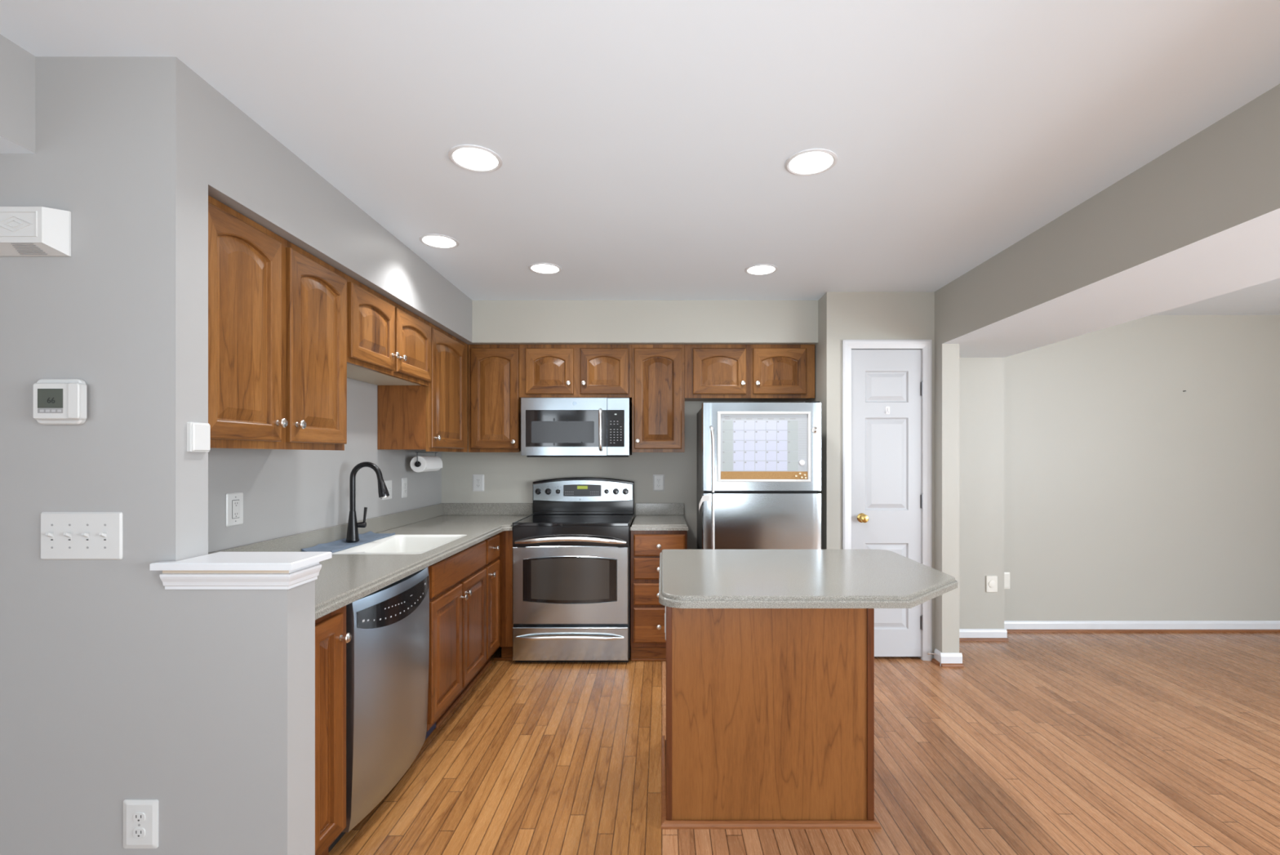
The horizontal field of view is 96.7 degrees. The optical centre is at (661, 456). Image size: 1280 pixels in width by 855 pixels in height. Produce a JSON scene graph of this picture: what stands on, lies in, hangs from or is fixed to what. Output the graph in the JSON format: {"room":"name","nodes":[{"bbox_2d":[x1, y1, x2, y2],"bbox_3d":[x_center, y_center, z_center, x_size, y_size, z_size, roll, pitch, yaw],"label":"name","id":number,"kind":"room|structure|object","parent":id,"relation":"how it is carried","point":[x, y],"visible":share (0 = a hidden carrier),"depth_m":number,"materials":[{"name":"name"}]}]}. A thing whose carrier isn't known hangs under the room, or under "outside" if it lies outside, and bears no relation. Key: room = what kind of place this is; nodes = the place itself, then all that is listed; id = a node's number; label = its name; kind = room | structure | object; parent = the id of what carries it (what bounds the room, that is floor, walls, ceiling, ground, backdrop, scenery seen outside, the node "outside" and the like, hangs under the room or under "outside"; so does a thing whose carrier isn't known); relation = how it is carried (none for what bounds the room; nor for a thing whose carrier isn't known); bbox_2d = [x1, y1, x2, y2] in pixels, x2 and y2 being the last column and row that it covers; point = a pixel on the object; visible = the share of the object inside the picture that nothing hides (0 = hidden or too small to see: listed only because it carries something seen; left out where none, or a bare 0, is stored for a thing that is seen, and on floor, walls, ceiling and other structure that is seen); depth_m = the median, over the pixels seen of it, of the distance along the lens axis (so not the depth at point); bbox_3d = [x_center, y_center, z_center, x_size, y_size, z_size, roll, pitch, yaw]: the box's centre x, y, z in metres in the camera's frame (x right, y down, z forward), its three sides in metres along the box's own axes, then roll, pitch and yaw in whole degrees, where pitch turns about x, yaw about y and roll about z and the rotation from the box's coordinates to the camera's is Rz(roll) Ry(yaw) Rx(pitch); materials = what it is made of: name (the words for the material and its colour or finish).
{"room":"kitchen","nodes":[
{"label":"kitchen","id":0,"kind":"room"},
{"bbox_2d":[0,56,315,854],"bbox_3d":[-2.058,0.130,1.607,2.083,2.430,0.123,0,0,0],"label":"wall","id":1,"kind":"structure","parent":0,"point":[87,647],"depth_m":1.54,"materials":[{"name":"grey paint"}]},
{"bbox_2d":[0,206,71,256],"bbox_3d":[-1.703,-0.603,1.519,0.198,0.121,0.051,0,0,0],"label":"door chime","id":2,"kind":"object","parent":1,"relation":"attached to","point":[24,231],"visible":1,"depth_m":1.50,"materials":[{"name":"grey plastic"}]},
{"bbox_2d":[10,243,47,254],"bbox_3d":[-1.692,-0.552,1.515,0.073,0.018,0.036,0,0,0],"label":"speaker grille","id":3,"kind":"object","parent":2,"relation":"attached to","point":[16,248],"depth_m":1.52,"materials":[{"name":"grey plastic"}]},
{"bbox_2d":[33,378,86,424],"bbox_3d":[-1.619,-0.147,1.528,0.138,0.123,0.034,0,0,0],"label":"thermostat","id":4,"kind":"object","parent":1,"relation":"attached to","point":[55,401],"visible":1,"depth_m":1.51,"materials":[{"name":"grey plastic"}]},
{"bbox_2d":[40,511,123,559],"bbox_3d":[-1.554,0.214,1.535,0.219,0.127,0.020,0,0,0],"label":"switch plate","id":5,"kind":"object","parent":1,"relation":"attached to","point":[64,535],"visible":1,"depth_m":1.52,"materials":[{"name":"white plastic"}]},
{"bbox_2d":[123,799,158,848],"bbox_3d":[-1.413,0.997,1.541,0.094,0.132,0.008,0,0,0],"label":"wall outlet","id":6,"kind":"object","parent":1,"relation":"attached to","point":[140,816],"visible":1,"depth_m":1.54,"materials":[{"name":"white plastic"}]},
{"bbox_2d":[133,827,145,837],"bbox_3d":[-1.413,1.018,1.538,0.033,0.027,0.002,0,0,0],"label":"socket","id":7,"kind":"object","parent":6,"relation":"attached to","point":[137,832],"depth_m":1.54,"materials":[{"name":"grey plastic"}]},
{"bbox_2d":[133,812,145,822],"bbox_3d":[-1.413,0.977,1.538,0.033,0.027,0.002,0,0,0],"label":"socket","id":8,"kind":"object","parent":6,"relation":"attached to","point":[137,816],"depth_m":1.54,"materials":[{"name":"grey plastic"}]},
{"bbox_2d":[186,422,210,452],"bbox_3d":[-1.311,-0.053,1.613,0.018,0.083,0.066,0,0,0],"label":"sensor","id":9,"kind":"object","parent":1,"relation":"attached to","point":[198,434],"visible":1,"depth_m":1.60,"materials":[{"name":"grey plastic"}]},
{"bbox_2d":[150,551,332,589],"bbox_3d":[-1.173,0.322,1.605,0.376,0.076,0.186,0,0,0],"label":"trim","id":10,"kind":"structure","parent":1,"relation":"attached to","point":[219,570],"depth_m":1.53,"materials":[{"name":"white wood"}]},
{"bbox_2d":[208,377,441,552],"bbox_3d":[-1.734,0.130,3.047,0.120,2.430,2.785,0,0,0],"label":"wall","id":11,"kind":"structure","parent":0,"point":[286,491],"depth_m":2.74,"materials":[{"name":"grey paint"}]},
{"bbox_2d":[225,492,243,526],"bbox_3d":[-1.669,0.207,2.226,0.008,0.128,0.088,0,0,0],"label":"wall outlet","id":12,"kind":"object","parent":11,"relation":"attached to","point":[233,501],"visible":1,"depth_m":2.22,"materials":[{"name":"grey plastic"}]},
{"bbox_2d":[231,499,239,518],"bbox_3d":[-1.667,0.207,2.226,0.003,0.072,0.037,0,0,0],"label":"socket","id":13,"kind":"object","parent":12,"relation":"attached to","point":[235,503],"depth_m":2.22,"materials":[{"name":"grey plastic"}]},
{"bbox_2d":[208,195,346,450],"bbox_3d":[-1.496,-0.407,2.058,0.353,0.764,0.792,0,0,0],"label":"upper cabinet","id":14,"kind":"object","parent":11,"relation":"attached to","point":[277,311],"visible":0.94,"depth_m":1.97,"materials":[{"name":"brown wood"}]},
{"bbox_2d":[208,502,532,554],"bbox_3d":[-1.327,0.400,2.995,0.692,0.090,2.648,0,0,0],"label":"backsplash","id":15,"kind":"structure","parent":11,"relation":"attached to","point":[295,542],"depth_m":3.39,"materials":[{"name":"grey stone"}]},
{"bbox_2d":[382,480,391,500],"bbox_3d":[-1.664,0.205,3.460,0.020,0.116,0.116,0,0,0],"label":"switch plate","id":16,"kind":"object","parent":11,"relation":"attached to","point":[388,482],"visible":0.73,"depth_m":3.48,"materials":[{"name":"grey plastic"}]},
{"bbox_2d":[344,273,431,386],"bbox_3d":[-1.496,-0.600,2.900,0.353,0.379,0.889,0,0,0],"label":"upper cabinet","id":17,"kind":"object","parent":11,"relation":"attached to","point":[388,344],"visible":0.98,"depth_m":2.82,"materials":[{"name":"brown wood"}]},
{"bbox_2d":[401,477,407,497],"bbox_3d":[-1.670,0.205,3.695,0.008,0.128,0.075,0,0,0],"label":"wall outlet","id":18,"kind":"object","parent":11,"relation":"attached to","point":[404,480],"visible":1,"depth_m":3.69,"materials":[{"name":"grey plastic"}]},
{"bbox_2d":[377,321,467,452],"bbox_3d":[-1.496,-0.408,3.679,0.353,0.761,0.667,0,0,0],"label":"upper cabinet","id":19,"kind":"object","parent":11,"relation":"attached to","point":[433,417],"visible":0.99,"depth_m":3.39,"materials":[{"name":"brown wood"}]},
{"bbox_2d":[414,451,436,466],"bbox_3d":[-1.575,0.021,3.812,0.037,0.097,0.315,0,0,0],"label":"paper towel holder","id":20,"kind":"object","parent":19,"relation":"attached to","point":[417,464],"visible":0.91,"depth_m":3.66,"materials":[{"name":"black metal"}]},
{"bbox_2d":[409,455,442,471],"bbox_3d":[-1.575,0.051,3.812,0.106,0.106,0.275,0,0,0],"label":"paper towel roll","id":21,"kind":"object","parent":20,"relation":"hanging from","point":[428,463],"visible":0.99,"depth_m":3.72,"materials":[{"name":"white paper"}]},
{"bbox_2d":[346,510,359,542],"bbox_3d":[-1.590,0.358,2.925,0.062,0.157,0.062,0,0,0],"label":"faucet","id":22,"kind":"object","parent":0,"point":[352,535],"depth_m":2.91,"materials":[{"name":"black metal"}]},
{"bbox_2d":[0,34,817,351],"bbox_3d":[-1.006,-0.938,0.410,4.188,0.294,7.820,0,0,0],"label":"soffit","id":23,"kind":"structure","parent":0,"point":[251,172],"depth_m":2.75,"materials":[{"name":"grey paint"}]},
{"bbox_2d":[441,351,804,549],"bbox_3d":[-0.293,0.130,4.380,2.762,2.430,0.120,0,0,0],"label":"wall","id":24,"kind":"structure","parent":0,"point":[508,477],"depth_m":4.32,"materials":[{"name":"grey paint"}]},
{"bbox_2d":[472,474,484,491],"bbox_3d":[-1.393,0.202,4.316,0.088,0.128,0.008,0,0,0],"label":"wall outlet","id":25,"kind":"object","parent":24,"relation":"attached to","point":[477,479],"visible":1,"depth_m":4.31,"materials":[{"name":"grey plastic"}]},
{"bbox_2d":[468,344,520,452],"bbox_3d":[-1.187,-0.408,4.142,0.359,0.761,0.353,0,0,0],"label":"upper cabinet","id":26,"kind":"object","parent":24,"relation":"attached to","point":[494,399],"visible":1,"depth_m":4.00,"materials":[{"name":"brown wood"}]},
{"bbox_2d":[519,344,631,399],"bbox_3d":[-0.610,-0.602,4.142,0.794,0.374,0.353,0,0,0],"label":"upper cabinet","id":27,"kind":"object","parent":24,"relation":"attached to","point":[545,371],"visible":0.99,"depth_m":4.00,"materials":[{"name":"brown wood"}]},
{"bbox_2d":[520,397,631,457],"bbox_3d":[-0.597,-0.198,4.092,0.746,0.409,0.452,0,0,0],"label":"microwave","id":28,"kind":"object","parent":27,"relation":"attached to","point":[551,427],"visible":1,"depth_m":3.92,"materials":[{"name":"silver metal"}]},
{"bbox_2d":[631,344,684,452],"bbox_3d":[-0.025,-0.408,4.142,0.372,0.761,0.353,0,0,0],"label":"upper cabinet","id":29,"kind":"object","parent":24,"relation":"attached to","point":[658,371],"visible":1,"depth_m":4.00,"materials":[{"name":"brown wood"}]},
{"bbox_2d":[653,474,664,491],"bbox_3d":[-0.024,0.202,4.316,0.088,0.128,0.008,0,0,0],"label":"wall outlet","id":30,"kind":"object","parent":24,"relation":"attached to","point":[658,479],"visible":1,"depth_m":4.31,"materials":[{"name":"grey plastic"}]},
{"bbox_2d":[635,502,684,515],"bbox_3d":[-0.016,0.400,4.310,0.368,0.090,0.018,0,0,0],"label":"backsplash","id":31,"kind":"structure","parent":24,"relation":"attached to","point":[641,508],"depth_m":4.30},
{"bbox_2d":[684,344,814,400],"bbox_3d":[0.621,-0.600,4.142,0.919,0.379,0.353,0,0,0],"label":"upper cabinet","id":32,"kind":"object","parent":24,"relation":"attached to","point":[713,372],"visible":1,"depth_m":4.00,"materials":[{"name":"brown wood"}]},
{"bbox_2d":[0,0,1279,315],"bbox_3d":[1.300,-1.135,0.450,9.000,0.100,8.100,0,0,0],"label":"ceiling","id":33,"kind":"structure","parent":0,"point":[644,147],"depth_m":1.81,"materials":[{"name":"white paint"}]},
{"bbox_2d":[418,233,458,248],"bbox_3d":[-1.123,-1.082,2.870,0.188,0.006,0.188,0,0,0],"label":"recessed light","id":34,"kind":"object","parent":33,"relation":"in","point":[439,241],"visible":1,"depth_m":2.86,"materials":[{"name":"white"}]},
{"bbox_2d":[448,144,502,172],"bbox_3d":[-0.679,-1.082,2.074,0.188,0.006,0.188,0,0,0],"label":"recessed light","id":35,"kind":"object","parent":33,"relation":"in","point":[473,157],"visible":1,"depth_m":2.06,"materials":[{"name":"white plastic"}]},
{"bbox_2d":[528,262,561,274],"bbox_3d":[-0.674,-1.082,3.285,0.188,0.006,0.188,0,0,0],"label":"recessed light","id":36,"kind":"object","parent":33,"relation":"in","point":[540,268],"visible":1,"depth_m":3.27,"materials":[{"name":"white plastic"}]},
{"bbox_2d":[744,263,777,275],"bbox_3d":[0.577,-1.082,3.305,0.188,0.006,0.188,0,0,0],"label":"recessed light","id":37,"kind":"object","parent":33,"relation":"in","point":[762,268],"visible":1,"depth_m":3.30,"materials":[{"name":"white plastic"}]},
{"bbox_2d":[784,148,837,175],"bbox_3d":[0.550,-1.082,2.100,0.188,0.006,0.188,0,0,0],"label":"recessed light","id":38,"kind":"object","parent":33,"relation":"in","point":[812,161],"visible":1,"depth_m":2.09,"materials":[{"name":"white plastic"}]},
{"bbox_2d":[328,632,1279,854],"bbox_3d":[1.300,1.395,0.450,9.000,0.100,8.100,0,0,0],"label":"floor","id":39,"kind":"structure","parent":0,"point":[1042,743],"depth_m":2.54,"materials":[{"name":"brown wood"}]},
{"bbox_2d":[315,605,351,854],"bbox_3d":[-1.341,0.914,1.792,0.662,0.862,0.239,0,0,0],"label":"base cabinet","id":40,"kind":"object","parent":39,"relation":"on","point":[331,637],"visible":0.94,"depth_m":1.80,"materials":[{"name":"brown wood"}]},
{"bbox_2d":[328,566,429,853],"bbox_3d":[-1.328,0.916,2.243,0.631,0.858,0.646,0,0,0],"label":"dishwasher","id":41,"kind":"object","parent":39,"relation":"on","point":[388,649],"visible":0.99,"depth_m":2.10,"materials":[{"name":"silver metal"}]},
{"bbox_2d":[362,582,425,622],"bbox_3d":[-1.024,0.581,2.226,0.021,0.059,0.513,0,0,1],"label":"control panel","id":42,"kind":"object","parent":41,"relation":"attached to","point":[391,610],"depth_m":2.18,"materials":[{"name":"black plastic"}]},
{"bbox_2d":[425,540,486,739],"bbox_3d":[-1.341,0.914,2.982,0.662,0.862,0.819,0,0,0],"label":"base cabinet","id":43,"kind":"object","parent":39,"relation":"on","point":[458,581],"visible":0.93,"depth_m":2.89,"materials":[{"name":"brown wood"}]},
{"bbox_2d":[208,502,532,619],"bbox_3d":[-1.322,0.418,2.995,0.702,0.126,2.648,0,0,0],"label":"countertop","id":44,"kind":"structure","parent":43,"relation":"on","point":[342,580],"depth_m":2.69,"materials":[{"name":"grey stone"}]},
{"bbox_2d":[301,530,395,552],"bbox_3d":[-1.581,0.433,2.915,0.138,0.022,0.620,0,0,0],"label":"mat","id":45,"kind":"object","parent":44,"relation":"on","point":[340,544],"visible":0.87,"depth_m":2.85,"materials":[{"name":"blue fabric"}]},
{"bbox_2d":[346,461,389,542],"bbox_3d":[-1.514,0.232,2.931,0.215,0.408,0.075,0,0,0],"label":"kitchen faucet","id":46,"kind":"object","parent":45,"relation":"on","point":[352,535],"visible":1,"depth_m":2.92,"materials":[{"name":"black metal"}]},
{"bbox_2d":[332,534,466,554],"bbox_3d":[-1.321,0.532,2.910,0.446,0.174,0.649,0,0,0],"label":"sink","id":47,"kind":"object","parent":44,"relation":"in","point":[394,544],"visible":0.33,"depth_m":3.19,"materials":[{"name":"white ceramic"}]},
{"bbox_2d":[435,660,491,728],"bbox_3d":[-1.113,1.336,3.251,0.014,0.018,0.898,0,0,0],"label":"trim","id":48,"kind":"structure","parent":39,"relation":"on","point":[444,717],"depth_m":3.15,"materials":[{"name":"brown wood"}]},
{"bbox_2d":[474,533,499,678],"bbox_3d":[-1.341,0.914,3.553,0.662,0.862,0.320,0,0,0],"label":"base cabinet","id":49,"kind":"object","parent":39,"relation":"on","point":[492,566],"visible":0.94,"depth_m":3.51,"materials":[{"name":"brown wood"}]},
{"bbox_2d":[493,530,513,660],"bbox_3d":[-1.041,0.914,3.745,0.138,0.862,0.060,0,0,0],"label":"filler panel","id":50,"kind":"object","parent":39,"relation":"on","point":[506,624],"visible":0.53,"depth_m":3.71,"materials":[{"name":"brown wood"}]},
{"bbox_2d":[511,476,634,662],"bbox_3d":[-0.588,0.752,3.957,0.762,1.186,0.691,0,0,0],"label":"electric range","id":51,"kind":"object","parent":39,"relation":"on","point":[571,557],"visible":1,"depth_m":3.67,"materials":[{"name":"silver metal"}]},
{"bbox_2d":[512,536,627,623],"bbox_3d":[-0.592,0.797,3.655,0.744,0.572,0.087,0,0,0],"label":"oven","id":52,"kind":"object","parent":51,"relation":"in","point":[557,580],"depth_m":3.67,"materials":[{"name":"silver glass"}]},
{"bbox_2d":[511,514,634,525],"bbox_3d":[-0.588,0.442,3.953,0.762,0.015,0.565,0,0,0],"label":"cooktop","id":53,"kind":"object","parent":51,"relation":"in","point":[532,519],"depth_m":3.84,"materials":[{"name":"black glass"}]},
{"bbox_2d":[631,530,687,661],"bbox_3d":[-0.019,0.914,3.992,0.369,0.862,0.653,0,0,0],"label":"base cabinet","id":54,"kind":"object","parent":39,"relation":"on","point":[648,642],"visible":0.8,"depth_m":3.69,"materials":[{"name":"brown wood"}]},
{"bbox_2d":[630,502,688,530],"bbox_3d":[-0.016,0.418,4.003,0.376,0.126,0.631,0,0,0],"label":"countertop","id":55,"kind":"structure","parent":54,"relation":"on","point":[649,516],"depth_m":4.15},
{"bbox_2d":[697,400,821,549],"bbox_3d":[0.626,0.500,3.897,0.745,1.690,0.806,0,0,0],"label":"refrigerator","id":56,"kind":"object","parent":39,"relation":"on","point":[737,515],"visible":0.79,"depth_m":3.55,"materials":[{"name":"grey metal"}]},
{"bbox_2d":[698,494,709,512],"bbox_3d":[0.255,0.305,3.567,0.032,0.126,0.090,0,0,-41],"label":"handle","id":57,"kind":"object","parent":56,"relation":"attached to","point":[706,497],"visible":1,"depth_m":3.55,"materials":[{"name":"white plastic"}]},
{"bbox_2d":[717,411,810,481],"bbox_3d":[0.634,-0.059,3.533,0.580,0.436,0.014,0,0,0],"label":"calendar board","id":58,"kind":"object","parent":56,"relation":"attached to","point":[753,446],"visible":1,"depth_m":3.53,"materials":[{"name":"white paper"}]},
{"bbox_2d":[799,459,804,465],"bbox_3d":[0.870,0.041,3.527,0.035,0.035,0.014,0,0,0],"label":"round magnet","id":59,"kind":"object","parent":58,"relation":"attached to","point":[802,462],"visible":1,"depth_m":3.52,"materials":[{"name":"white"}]},
{"bbox_2d":[811,426,817,432],"bbox_3d":[0.954,-0.164,3.532,0.040,0.040,0.029,0,0,0],"label":"hook","id":60,"kind":"object","parent":56,"relation":"attached to","point":[815,429],"visible":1,"depth_m":3.54,"materials":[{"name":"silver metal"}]},
{"bbox_2d":[658,549,958,829],"bbox_3d":[0.541,0.895,2.268,1.102,0.900,0.936,0,0,0],"label":"kitchen island","id":61,"kind":"object","parent":39,"relation":"on","point":[770,653],"visible":1,"depth_m":2.08,"materials":[{"name":"brown wood"}]},
{"bbox_2d":[664,605,666,639],"bbox_3d":[0.014,0.640,2.185,0.008,0.117,0.072,0,0,0],"label":"wall outlet","id":62,"kind":"object","parent":61,"relation":"attached to","point":[665,606],"visible":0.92,"depth_m":2.15,"materials":[{"name":"grey plastic"}]},
{"bbox_2d":[658,549,958,608],"bbox_3d":[0.541,0.463,2.268,1.102,0.036,0.936,0,0,0],"label":"island countertop","id":63,"kind":"structure","parent":61,"relation":"on","point":[689,578],"depth_m":2.06,"materials":[{"name":"grey stone"}]},
{"bbox_2d":[804,291,934,658],"bbox_3d":[1.444,0.130,4.098,0.712,2.430,0.684,0,0,0],"label":"wall","id":64,"kind":"structure","parent":0,"point":[842,315],"depth_m":3.76,"materials":[{"name":"grey paint"}]},
{"bbox_2d":[842,339,932,660],"bbox_3d":[1.484,0.289,3.777,0.584,2.112,0.166,0,0,0],"label":"door","id":65,"kind":"structure","parent":64,"relation":"in","point":[887,458],"depth_m":3.76,"materials":[{"name":"white wood"}]},
{"bbox_2d":[885,406,889,413],"bbox_3d":[1.493,-0.304,3.748,0.028,0.050,0.027,0,0,0],"label":"hook","id":66,"kind":"object","parent":65,"relation":"attached to","point":[887,408],"visible":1,"depth_m":3.76,"materials":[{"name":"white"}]},
{"bbox_2d":[934,343,959,653],"bbox_3d":[1.855,0.311,4.012,0.111,2.068,0.716,0,0,0],"label":"wall","id":67,"kind":"structure","parent":0,"point":[946,355],"depth_m":3.65,"materials":[{"name":"grey paint"}]},
{"bbox_2d":[931,648,942,665],"bbox_3d":[1.785,1.304,3.696,0.030,0.082,0.079,0,0,0],"label":"baseboard","id":68,"kind":"structure","parent":67,"relation":"attached to","point":[936,660],"depth_m":3.69,"materials":[{"name":"white wood"}]},
{"bbox_2d":[940,653,964,666],"bbox_3d":[1.855,1.304,3.639,0.137,0.082,0.030,0,0,0],"label":"baseboard","id":69,"kind":"structure","parent":67,"relation":"attached to","point":[947,660],"depth_m":3.64,"materials":[{"name":"white wood"}]},
{"bbox_2d":[959,357,1004,628],"bbox_3d":[2.209,0.311,4.268,0.596,2.068,0.205,0,0,0],"label":"wall","id":70,"kind":"structure","parent":0,"point":[981,380],"depth_m":4.17,"materials":[{"name":"grey paint"}]},
{"bbox_2d":[959,628,1008,640],"bbox_3d":[2.216,1.304,4.150,0.609,0.082,0.030,0,0,0],"label":"baseboard","id":71,"kind":"structure","parent":70,"relation":"attached to","point":[965,634],"depth_m":4.15,"materials":[{"name":"white wood"}]},
{"bbox_2d":[986,575,997,591],"bbox_3d":[2.412,0.934,4.157,0.082,0.120,0.015,0,0,0],"label":"jack plate","id":72,"kind":"object","parent":70,"relation":"attached to","point":[991,580],"visible":1,"depth_m":4.16,"materials":[{"name":"white plastic"}]},
{"bbox_2d":[934,84,1279,357],"bbox_3d":[2.154,-0.904,0.435,0.707,0.362,7.870,0,0,0],"label":"beam","id":73,"kind":"structure","parent":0,"point":[1199,220],"depth_m":2.28,"materials":[{"name":"grey paint"}]},
{"bbox_2d":[1004,315,1279,620],"bbox_3d":[3.440,0.130,4.420,4.520,2.430,0.100,0,0,0],"label":"wall","id":74,"kind":"structure","parent":0,"point":[1130,494],"depth_m":4.37,"materials":[{"name":"grey paint"}]},
{"bbox_2d":[1004,572,1009,588],"bbox_3d":[2.610,0.955,4.366,0.125,0.128,0.008,0,0,0],"label":"wall outlet","id":75,"kind":"object","parent":74,"relation":"attached to","point":[1006,575],"visible":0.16,"depth_m":4.36,"materials":[{"name":"white plastic"}]},
{"bbox_2d":[1004,620,1279,632],"bbox_3d":[4.053,1.304,4.355,3.093,0.082,0.030,0,0,0],"label":"baseboard","id":76,"kind":"structure","parent":74,"relation":"attached to","point":[1011,626],"depth_m":4.36,"materials":[{"name":"white wood"}]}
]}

